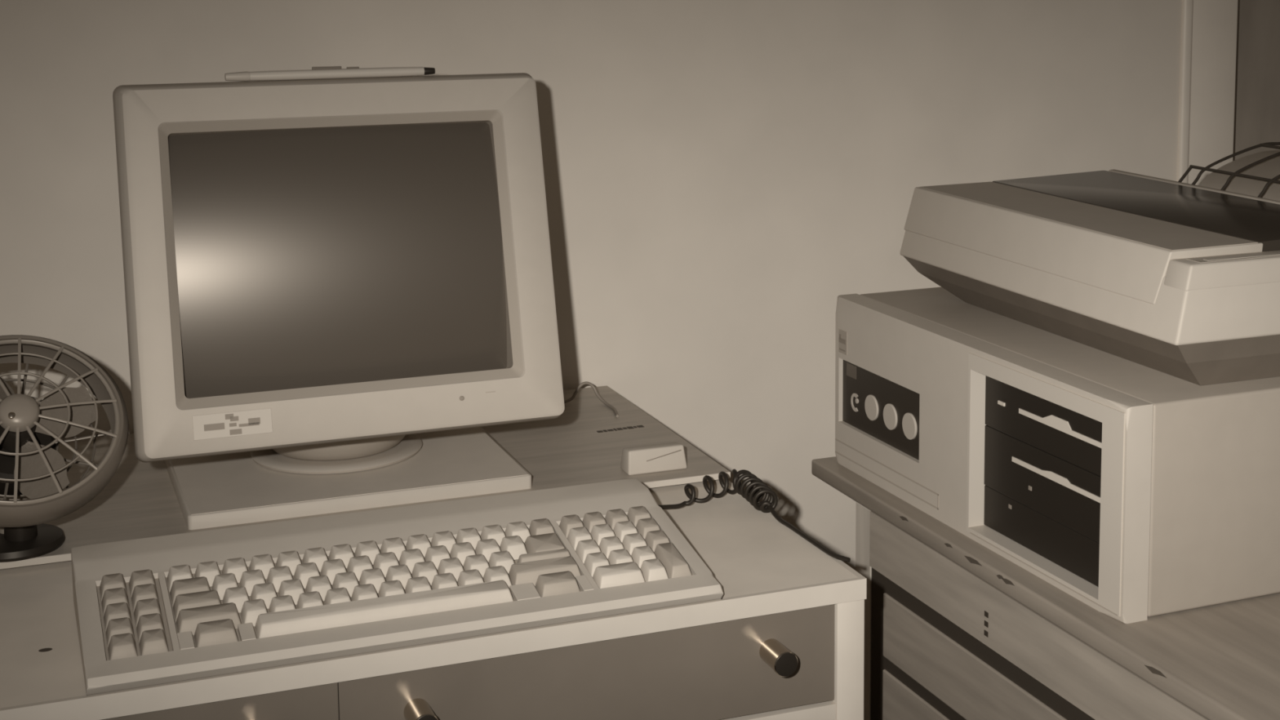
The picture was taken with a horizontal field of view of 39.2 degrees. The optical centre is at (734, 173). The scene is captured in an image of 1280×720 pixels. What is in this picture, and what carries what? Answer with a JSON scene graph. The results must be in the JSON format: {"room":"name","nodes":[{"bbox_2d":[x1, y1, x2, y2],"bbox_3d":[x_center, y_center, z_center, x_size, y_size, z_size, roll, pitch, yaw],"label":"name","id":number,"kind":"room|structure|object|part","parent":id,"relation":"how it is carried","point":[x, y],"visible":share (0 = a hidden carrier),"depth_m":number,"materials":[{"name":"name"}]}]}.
{"room":"home office","nodes":[
{"label":"home office","id":0,"kind":"room"},
{"bbox_2d":[0,0,1182,570],"bbox_3d":[-0.910,-0.185,1.807,3.212,2.440,0.120,-3,8,-22],"label":"wall","id":1,"kind":"structure","parent":0,"point":[717,174],"depth_m":2.13,"materials":[{"name":"paint"}]},
{"bbox_2d":[1177,0,1237,185],"bbox_3d":[0.610,-0.268,2.430,0.091,2.440,0.126,-3,8,-22],"label":"trim","id":2,"kind":"structure","parent":1,"relation":"attached to","point":[1208,48],"depth_m":2.39,"materials":[{"name":"paint"}]},
{"bbox_2d":[1232,0,1279,160],"bbox_3d":[1.337,-0.311,2.754,1.505,2.440,0.040,-3,8,-22],"label":"door","id":3,"kind":"structure","parent":1,"relation":"in","point":[1257,78],"depth_m":2.50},
{"bbox_3d":[0.432,1.190,0.820,4.800,0.050,3.532,-3,8,-22],"label":"floor","id":4,"kind":"structure","parent":0,"visible":0},
{"bbox_2d":[0,426,866,719],"bbox_3d":[-0.484,0.680,1.635,1.021,0.764,0.703,-3,8,-22],"label":"desk","id":5,"kind":"object","parent":4,"relation":"on","point":[784,639],"depth_m":1.44,"materials":[{"name":"white plastic"}]},
{"bbox_3d":[-0.555,0.431,1.236,0.559,0.084,0.016,-3,8,-22],"label":"drawer","id":6,"kind":"part","parent":5,"relation":"part of","materials":[{"name":"brown laminate"}]},
{"bbox_2d":[112,72,564,474],"bbox_3d":[-0.396,0.092,1.732,0.380,0.378,0.355,-3,8,-22],"label":"monitor","id":7,"kind":"object","parent":5,"relation":"on","point":[322,276],"visible":1,"depth_m":1.60,"materials":[{"name":"plastic"}]},
{"bbox_2d":[224,66,435,81],"bbox_3d":[-0.366,-0.092,1.635,0.189,0.011,0.009,-3,8,-22],"label":"pen","id":8,"kind":"object","parent":7,"relation":"on","point":[329,72],"visible":1,"depth_m":1.63,"materials":[{"name":"beige plastic"}]},
{"bbox_3d":[-0.395,0.248,1.780,0.156,0.043,0.156,-3,8,-22],"label":"swivel dish","id":9,"kind":"part","parent":7,"relation":"part of","materials":[{"name":"plastic"}]},
{"bbox_2d":[459,395,464,400],"bbox_3d":[-0.246,0.203,1.620,0.004,0.005,0.003,-3,8,-22],"label":"light","id":10,"kind":"object","parent":7,"relation":"attached to","point":[461,397],"depth_m":1.62,"materials":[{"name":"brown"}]},
{"bbox_3d":[-0.391,0.284,1.773,0.315,0.013,0.284,-3,8,-22],"label":"plinth","id":11,"kind":"part","parent":5,"relation":"part of","materials":[{"name":"beige plastic"}]},
{"bbox_2d":[0,385,730,568],"bbox_3d":[-0.538,0.301,1.740,1.000,0.011,0.380,-3,8,-22],"label":"board","id":12,"kind":"object","parent":5,"relation":"on","point":[585,444],"visible":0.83,"depth_m":1.77,"materials":[{"name":"beige wood"}]},
{"bbox_2d":[0,334,128,562],"bbox_3d":[-0.605,0.234,1.514,0.179,0.178,0.145,-3,8,-22],"label":"desk fan","id":13,"kind":"object","parent":12,"relation":"on","point":[31,466],"visible":1,"depth_m":1.51,"materials":[{"name":"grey plastic"}]},
{"bbox_3d":[-0.635,0.189,1.532,0.040,0.040,0.048,-3,8,-22],"label":"blade","id":14,"kind":"part","parent":13,"relation":"part of","materials":[{"name":"brown"}]},
{"bbox_3d":[-0.621,0.282,1.544,0.027,0.073,0.032,-3,8,-22],"label":"arm","id":15,"kind":"part","parent":13,"relation":"part of","materials":[{"name":"brown plastic"}]},
{"bbox_3d":[-0.579,0.250,1.499,0.052,0.047,0.028,1,7,10],"label":"blade","id":16,"kind":"part","parent":13,"relation":"part of","materials":[{"name":"brown"}]},
{"bbox_2d":[0,363,111,499],"bbox_3d":[-0.612,0.228,1.525,0.161,0.112,0.118,-3,8,-22],"label":"blades","id":17,"kind":"object","parent":13,"relation":"attached to","point":[31,433],"depth_m":1.51,"materials":[{"name":"grey plastic"}]},
{"bbox_2d":[0,337,120,505],"bbox_3d":[-0.600,0.206,1.502,0.164,0.116,0.122,-3,8,-22],"label":"grille","id":18,"kind":"object","parent":13,"relation":"attached to","point":[31,466],"depth_m":1.51,"materials":[{"name":"grey plastic"}]},
{"bbox_3d":[-0.577,0.206,1.541,0.058,0.041,0.015,-6,9,-39],"label":"blade","id":19,"kind":"part","parent":13,"relation":"part of","materials":[{"name":"brown"}]},
{"bbox_2d":[564,381,618,417],"bbox_3d":[-0.152,0.250,1.999,0.088,0.024,0.044,4,9,33],"label":"cord","id":20,"kind":"object","parent":12,"relation":"on","point":[580,384],"visible":0.94,"depth_m":2.02,"materials":[{"name":"brown plastic"}]},
{"bbox_2d":[620,442,687,475],"bbox_3d":[-0.079,0.279,1.764,0.062,0.024,0.026,-3,8,-22],"label":"box","id":21,"kind":"object","parent":12,"relation":"on","point":[642,460],"visible":1,"depth_m":1.75,"materials":[{"name":"beige plastic"}]},
{"bbox_2d":[71,478,723,694],"bbox_3d":[-0.269,0.321,1.435,0.480,0.045,0.206,-3,8,-22],"label":"keyboard","id":22,"kind":"object","parent":5,"relation":"on","point":[164,609],"visible":1,"depth_m":1.41,"materials":[{"name":"plastic"}]},
{"bbox_3d":[-0.401,0.343,1.312,0.010,0.009,0.023,-3,8,-22],"label":"filler plate","id":23,"kind":"part","parent":22,"relation":"part of","materials":[{"name":"plastic"}]},
{"bbox_3d":[-0.361,0.341,1.328,0.010,0.009,0.023,-3,8,-22],"label":"filler plate","id":24,"kind":"part","parent":22,"relation":"part of","materials":[{"name":"plastic"}]},
{"bbox_3d":[-0.164,0.330,1.409,0.019,0.009,0.023,-3,8,-22],"label":"filler plate","id":25,"kind":"part","parent":22,"relation":"part of","materials":[{"name":"plastic"}]},
{"bbox_3d":[-0.119,0.328,1.428,0.008,0.009,0.023,-3,8,-22],"label":"filler plate","id":26,"kind":"part","parent":22,"relation":"part of","materials":[{"name":"plastic"}]},
{"bbox_3d":[-0.234,0.408,1.341,0.021,0.021,0.032,-3,8,-22],"label":"knob","id":27,"kind":"part","parent":5,"relation":"part of","materials":[{"name":"silver metal"}]},
{"bbox_3d":[-0.108,0.407,1.420,0.408,0.084,0.016,-3,8,-22],"label":"drawer","id":28,"kind":"part","parent":5,"relation":"part of","materials":[{"name":"brown laminate"}]},
{"bbox_2d":[657,468,850,562],"bbox_3d":[-0.007,0.308,1.602,0.138,0.028,0.225,-3,8,-22],"label":"coiled cable","id":29,"kind":"object","parent":5,"relation":"on","point":[756,495],"visible":0.83,"depth_m":1.67,"materials":[{"name":"black plastic"}]},
{"bbox_3d":[0.036,0.392,1.452,0.021,0.021,0.032,-3,8,-22],"label":"knob","id":30,"kind":"part","parent":5,"relation":"part of","materials":[{"name":"silver metal"}]},
{"bbox_2d":[811,456,1279,719],"bbox_3d":[0.594,0.711,1.591,0.620,0.708,1.150,-3,8,-23],"label":"dresser","id":31,"kind":"object","parent":4,"relation":"on","point":[955,628],"visible":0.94,"depth_m":1.59,"materials":[{"name":"brown wood"}]},
{"bbox_3d":[0.409,0.668,2.003,0.598,0.690,0.034,-3,8,-23],"label":"panel","id":32,"kind":"part","parent":31,"relation":"part of","materials":[{"name":"brown wood"}]},
{"bbox_3d":[0.338,0.587,1.409,0.020,0.066,0.916,-3,8,-23],"label":"drawer","id":33,"kind":"part","parent":31,"relation":"part of","materials":[{"name":"brown wood"}]},
{"bbox_3d":[0.338,0.507,1.399,0.020,0.066,0.916,-3,8,-23],"label":"drawer","id":34,"kind":"part","parent":31,"relation":"part of","materials":[{"name":"brown wood"}]},
{"bbox_3d":[0.610,0.755,1.538,0.597,0.632,0.991,-3,8,-23],"label":"drawer frame","id":35,"kind":"part","parent":31,"relation":"part of","materials":[{"name":"brown wood"}]},
{"bbox_2d":[835,287,1279,623],"bbox_3d":[0.405,0.239,1.779,0.422,0.183,0.518,-3,8,-24],"label":"case","id":36,"kind":"object","parent":31,"relation":"on","point":[1136,491],"visible":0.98,"depth_m":1.57,"materials":[{"name":"paint"}]},
{"bbox_3d":[0.154,0.241,1.848,0.005,0.069,0.173,-3,8,-24],"label":"control panel","id":37,"kind":"part","parent":36,"relation":"part of","materials":[{"name":"grey plastic"}]},
{"bbox_2d":[997,400,1005,406],"bbox_3d":[0.246,0.211,1.651,0.002,0.004,0.011,-3,8,-24],"label":"light","id":38,"kind":"object","parent":36,"relation":"on","point":[1000,402],"depth_m":1.65,"materials":[{"name":"white plastic"}]},
{"bbox_3d":[0.281,0.324,1.599,0.009,0.038,0.206,-3,8,-24],"label":"blank plate","id":39,"kind":"part","parent":36,"relation":"part of","materials":[{"name":"black plastic"}]},
{"bbox_3d":[0.276,0.265,1.575,0.019,0.171,0.240,-3,8,-24],"label":"bay frame","id":40,"kind":"part","parent":36,"relation":"part of","materials":[{"name":"beige plastic"}]},
{"bbox_3d":[0.287,0.268,1.568,0.004,0.007,0.156,-3,8,-24],"label":"lever","id":41,"kind":"part","parent":36,"relation":"part of","materials":[{"name":"beige plastic"}]},
{"bbox_3d":[0.289,0.220,1.558,0.004,0.011,0.146,-3,8,-24],"label":"lever","id":42,"kind":"part","parent":36,"relation":"part of","materials":[{"name":"beige plastic"}]},
{"bbox_2d":[899,142,1279,385],"bbox_3d":[0.447,0.066,1.774,0.382,0.161,0.486,-3,8,-23],"label":"printer","id":43,"kind":"object","parent":36,"relation":"on","point":[1179,279],"visible":1,"depth_m":1.64,"materials":[{"name":"plastic"}]},
{"bbox_3d":[0.320,0.060,1.738,0.109,0.047,0.452,-3,8,-23],"label":"lid","id":44,"kind":"part","parent":43,"relation":"part of","materials":[{"name":"plastic"}]},
{"bbox_3d":[0.325,0.037,1.734,0.089,0.002,0.444,-3,8,-23],"label":"lid","id":45,"kind":"part","parent":43,"relation":"part of","materials":[{"name":"beige plastic"}]},
{"bbox_3d":[0.515,0.052,1.804,0.010,0.061,0.472,-3,8,-23],"label":"rail","id":46,"kind":"part","parent":43,"relation":"part of","materials":[{"name":"beige plastic"}]},
{"bbox_2d":[1198,150,1279,200],"bbox_3d":[0.594,0.024,1.783,0.112,0.059,0.298,-3,8,-22],"label":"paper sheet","id":47,"kind":"object","parent":43,"relation":"on","point":[1270,168],"visible":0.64,"depth_m":1.86,"materials":[{"name":"beige paper"}]}
]}

